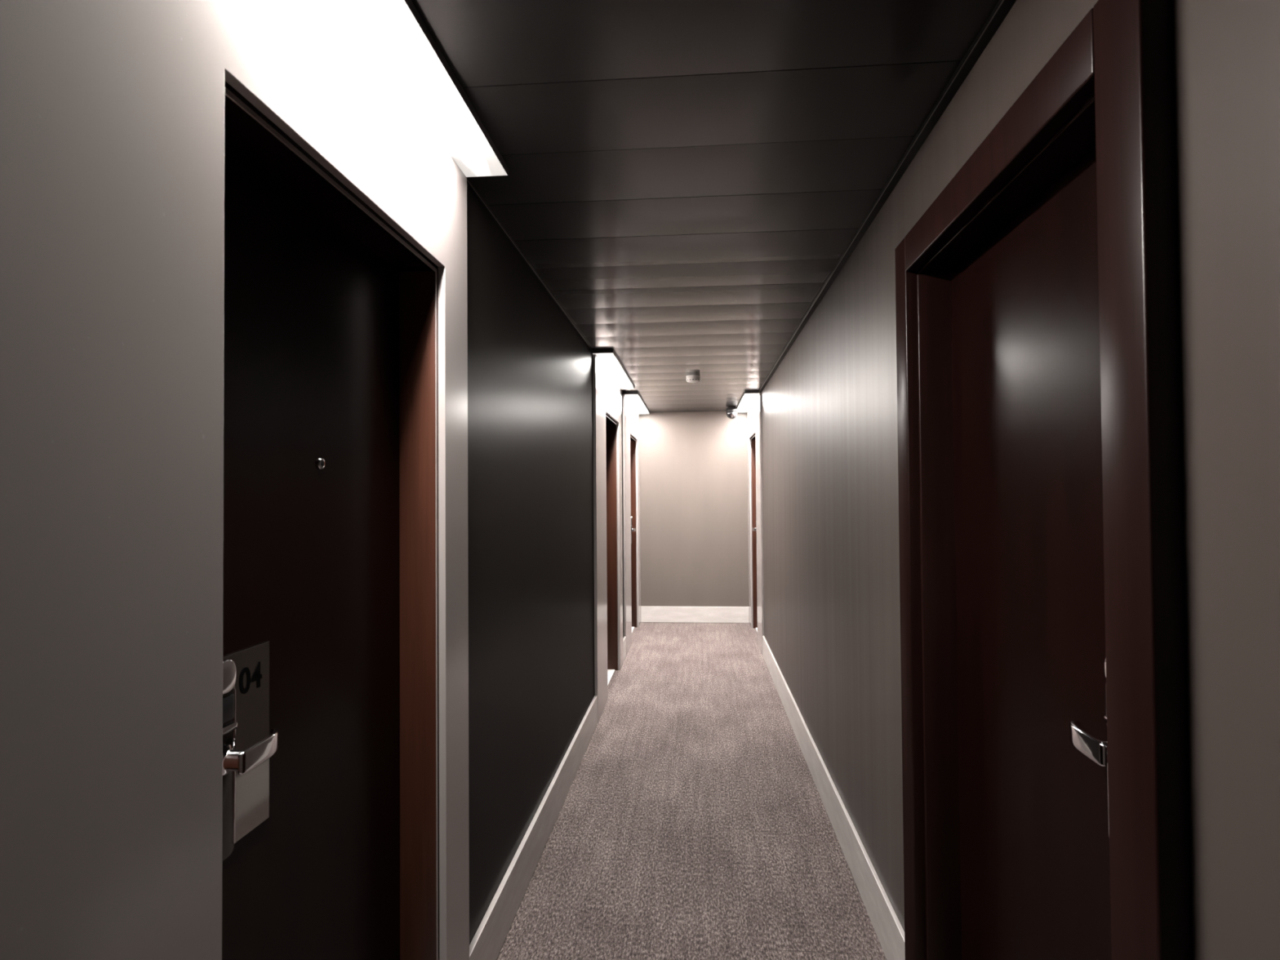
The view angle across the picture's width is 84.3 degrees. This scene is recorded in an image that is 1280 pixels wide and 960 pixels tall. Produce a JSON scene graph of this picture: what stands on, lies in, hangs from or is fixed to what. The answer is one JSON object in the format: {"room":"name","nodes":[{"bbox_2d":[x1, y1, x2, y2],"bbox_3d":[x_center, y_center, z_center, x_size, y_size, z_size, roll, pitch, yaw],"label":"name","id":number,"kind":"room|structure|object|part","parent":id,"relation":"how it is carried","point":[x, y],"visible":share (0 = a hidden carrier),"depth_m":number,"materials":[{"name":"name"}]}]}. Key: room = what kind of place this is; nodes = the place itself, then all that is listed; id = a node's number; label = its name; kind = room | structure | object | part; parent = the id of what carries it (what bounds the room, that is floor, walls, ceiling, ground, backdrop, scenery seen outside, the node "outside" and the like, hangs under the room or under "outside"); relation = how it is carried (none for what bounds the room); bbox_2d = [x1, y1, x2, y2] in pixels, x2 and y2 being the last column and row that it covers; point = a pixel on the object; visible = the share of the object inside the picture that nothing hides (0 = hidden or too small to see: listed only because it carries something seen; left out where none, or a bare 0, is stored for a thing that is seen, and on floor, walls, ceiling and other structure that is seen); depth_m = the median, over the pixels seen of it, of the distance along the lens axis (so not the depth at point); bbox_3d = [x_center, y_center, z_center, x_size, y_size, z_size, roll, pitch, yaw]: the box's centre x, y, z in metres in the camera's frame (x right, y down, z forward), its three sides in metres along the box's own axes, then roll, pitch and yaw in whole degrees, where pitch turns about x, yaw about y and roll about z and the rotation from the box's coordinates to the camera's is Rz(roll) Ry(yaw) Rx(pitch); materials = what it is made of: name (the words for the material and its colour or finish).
{"room":"hotel corridor","nodes":[
{"label":"hotel corridor","id":0,"kind":"room"},
{"bbox_2d":[466,183,624,944],"bbox_3d":[-0.501,0.301,2.572,0.160,2.300,10.259,-1,-1,5],"label":"wall","id":1,"kind":"structure","parent":0,"point":[531,554],"depth_m":2.51,"materials":[{"name":"grey paint"}]},
{"bbox_2d":[0,0,469,959],"bbox_3d":[-0.525,0.298,1.150,0.018,2.250,1.479,-1,-1,5],"label":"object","id":2,"kind":"structure","parent":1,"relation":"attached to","point":[112,112],"depth_m":0.77,"materials":[{"name":"grey paint"}]},
{"bbox_2d":[222,80,439,959],"bbox_3d":[-0.590,0.435,1.316,0.137,1.987,0.870,-1,-1,5],"label":"door","id":3,"kind":"structure","parent":1,"relation":"in","point":[331,766],"depth_m":1.37,"materials":[{"name":"brown wood"}]},
{"bbox_2d":[222,659,235,694],"bbox_3d":[-0.623,0.289,1.029,0.030,0.048,0.069,-1,-1,5],"label":"door lock","id":4,"kind":"object","parent":3,"relation":"attached to","point":[228,665],"depth_m":1.04,"materials":[{"name":"silver metal"}]},
{"bbox_3d":[-0.632,0.415,1.066,0.004,0.294,0.240,-1,-1,5],"label":"number plate","id":5,"kind":"part","parent":3,"relation":"part of","materials":[{"name":"silver metal"}]},
{"bbox_3d":[-0.576,0.411,1.081,0.022,0.033,0.126,0,-1,-7],"label":"lever","id":6,"kind":"part","parent":3,"relation":"part of","materials":[{"name":"silver metal"}]},
{"bbox_2d":[466,177,592,351],"bbox_3d":[-0.384,-0.810,3.123,0.007,0.016,2.439,-1,-1,5],"label":"trim","id":7,"kind":"structure","parent":1,"relation":"attached to","point":[470,184],"depth_m":2.51,"materials":[{"name":"black metal"}]},
{"bbox_2d":[469,694,597,959],"bbox_3d":[-0.363,1.371,3.083,0.016,0.171,2.439,-1,-1,5],"label":"baseboard","id":8,"kind":"structure","parent":1,"relation":"attached to","point":[486,944],"depth_m":2.53,"materials":[{"name":"white paint"}]},
{"bbox_2d":[592,354,622,723],"bbox_3d":[-0.214,0.367,5.066,0.018,2.250,1.502,-1,-1,5],"label":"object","id":9,"kind":"structure","parent":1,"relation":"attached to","point":[606,393],"depth_m":4.59,"materials":[{"name":"grey paint"}]},
{"bbox_2d":[605,413,618,685],"bbox_3d":[-0.280,0.504,5.211,0.137,1.987,0.875,-1,-1,5],"label":"door","id":10,"kind":"structure","parent":1,"relation":"in","point":[611,425],"depth_m":5.61,"materials":[{"name":"brown wood"}]},
{"bbox_3d":[-0.285,1.494,5.194,0.108,0.005,0.806,-1,-1,5],"label":"sill","id":11,"kind":"part","parent":10,"relation":"part of","materials":[{"name":"white stone"}]},
{"bbox_2d":[622,636,626,662],"bbox_3d":[-0.137,1.421,5.923,0.016,0.171,0.255,-1,-1,5],"label":"baseboard","id":12,"kind":"structure","parent":1,"relation":"attached to","point":[624,637],"depth_m":5.94,"materials":[{"name":"white paint"}]},
{"bbox_2d":[622,394,640,656],"bbox_3d":[-0.070,0.399,6.871,0.018,2.250,1.610,-1,-1,5],"label":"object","id":13,"kind":"structure","parent":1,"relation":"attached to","point":[630,415],"depth_m":6.42,"materials":[{"name":"grey paint"}]},
{"bbox_2d":[630,435,637,631],"bbox_3d":[-0.126,0.535,6.990,0.111,1.987,0.872,-1,-1,5],"label":"door","id":14,"kind":"structure","parent":1,"relation":"in","point":[633,441],"depth_m":7.38,"materials":[{"name":"brown wood"}]},
{"bbox_2d":[496,622,886,959],"bbox_3d":[0.182,1.484,2.497,1.513,0.080,10.459,-1,-1,5],"label":"floor","id":15,"kind":"structure","parent":0,"point":[692,822],"depth_m":2.91,"materials":[{"name":"grey carpet"}]},
{"bbox_2d":[639,411,748,622],"bbox_3d":[0.584,0.386,7.691,1.513,2.300,0.120,-1,-1,5],"label":"wall","id":16,"kind":"structure","parent":0,"point":[694,540],"depth_m":7.63,"materials":[{"name":"beige paint"}]},
{"bbox_2d":[640,606,749,622],"bbox_3d":[0.587,1.446,7.605,1.157,0.171,0.015,-1,-1,5],"label":"baseboard","id":17,"kind":"structure","parent":16,"relation":"attached to","point":[648,614],"depth_m":7.59,"materials":[{"name":"white paint"}]},
{"bbox_2d":[411,0,999,412],"bbox_3d":[0.164,-0.858,2.540,1.513,0.063,10.459,-1,-1,5],"label":"ceiling","id":18,"kind":"structure","parent":0,"point":[686,180],"depth_m":1.77,"materials":[{"name":"black metal"}]},
{"bbox_2d":[337,0,508,177],"bbox_3d":[-0.462,-0.838,1.350,0.131,0.025,1.109,-1,-1,5],"label":"recessed light","id":19,"kind":"object","parent":18,"relation":"in","point":[394,29],"visible":0.76,"depth_m":1.45,"materials":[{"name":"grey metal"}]},
{"bbox_2d":[591,349,635,389],"bbox_3d":[-0.167,-0.772,5.069,0.129,0.025,1.528,-1,-1,5],"label":"recessed light","id":20,"kind":"object","parent":18,"relation":"in","point":[607,357],"visible":0.86,"depth_m":4.82,"materials":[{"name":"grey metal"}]},
{"bbox_2d":[622,391,649,414],"bbox_3d":[-0.020,-0.740,6.902,0.131,0.025,1.580,-1,-1,5],"label":"recessed light","id":21,"kind":"object","parent":18,"relation":"in","point":[634,397],"visible":0.83,"depth_m":6.67,"materials":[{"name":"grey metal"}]},
{"bbox_2d":[685,374,700,382],"bbox_3d":[0.398,-0.756,5.299,0.104,0.050,0.104,-1,-1,5],"label":"smoke detector","id":22,"kind":"object","parent":18,"relation":"attached to","point":[692,378],"visible":1,"depth_m":5.26,"materials":[{"name":"white plastic"}]},
{"bbox_2d":[725,406,737,418],"bbox_3d":[0.943,-0.688,7.260,0.120,0.122,0.122,-1,-1,5],"label":"dome camera","id":23,"kind":"object","parent":18,"relation":"attached to","point":[731,411],"visible":1,"depth_m":7.22,"materials":[{"name":"silver plastic"}]},
{"bbox_2d":[736,391,760,413],"bbox_3d":[1.034,-0.748,6.856,0.142,0.025,1.505,-1,-1,5],"label":"recessed light","id":24,"kind":"object","parent":18,"relation":"in","point":[748,398],"visible":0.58,"depth_m":6.64,"materials":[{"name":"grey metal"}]},
{"bbox_2d":[751,0,1279,959],"bbox_3d":[0.847,0.289,2.465,0.160,2.300,10.259,-1,-1,5],"label":"wall","id":25,"kind":"structure","parent":0,"point":[829,431],"depth_m":0.82,"materials":[{"name":"beige paint"}]},
{"bbox_2d":[751,434,757,631],"bbox_3d":[1.179,0.524,6.906,0.111,1.987,0.832,-1,-1,5],"label":"door","id":26,"kind":"structure","parent":25,"relation":"in","point":[753,438],"depth_m":7.29,"materials":[{"name":"brown wood"}]},
{"bbox_2d":[746,392,764,654],"bbox_3d":[1.105,0.389,6.818,0.017,2.250,1.530,-1,-1,5],"label":"door surround","id":27,"kind":"object","parent":25,"relation":"attached to","point":[754,413],"visible":0.92,"depth_m":6.37,"materials":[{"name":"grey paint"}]},
{"bbox_2d":[762,635,905,959],"bbox_3d":[0.886,1.377,3.933,0.014,0.171,4.220,-1,-1,5],"label":"baseboard","id":28,"kind":"structure","parent":25,"relation":"attached to","point":[889,931],"depth_m":2.65,"materials":[{"name":"white paint"}]},
{"bbox_2d":[759,0,1016,391],"bbox_3d":[0.687,-0.842,1.729,0.024,0.020,8.725,-1,-1,5],"label":"trim","id":29,"kind":"structure","parent":25,"relation":"attached to","point":[1002,7],"depth_m":1.72,"materials":[{"name":"black metal"}]},
{"bbox_2d":[894,0,1192,959],"bbox_3d":[0.715,0.399,1.329,0.153,2.040,1.033,-1,-1,5],"label":"door","id":30,"kind":"structure","parent":25,"relation":"in","point":[1044,708],"depth_m":1.25,"materials":[{"name":"brown wood"}]},
{"bbox_3d":[0.696,0.407,1.804,0.039,2.039,0.090,-1,-1,5],"label":"architrave","id":31,"kind":"part","parent":30,"relation":"part of","materials":[{"name":"brown wood"}]},
{"bbox_3d":[0.671,0.394,1.067,0.022,0.033,0.126,-1,-1,16],"label":"lever","id":32,"kind":"part","parent":30,"relation":"part of","materials":[{"name":"silver metal"}]},
{"bbox_2d":[1104,657,1106,676],"bbox_3d":[0.708,0.280,1.025,0.030,0.048,0.069,-1,-1,5],"label":"door lock","id":33,"kind":"object","parent":30,"relation":"attached to","point":[1105,657],"depth_m":1.06,"materials":[{"name":"silver metal"}]},
{"bbox_3d":[0.622,0.391,0.868,0.039,2.039,0.098,-1,-1,5],"label":"architrave","id":34,"kind":"part","parent":30,"relation":"part of","materials":[{"name":"brown wood"}]}
]}

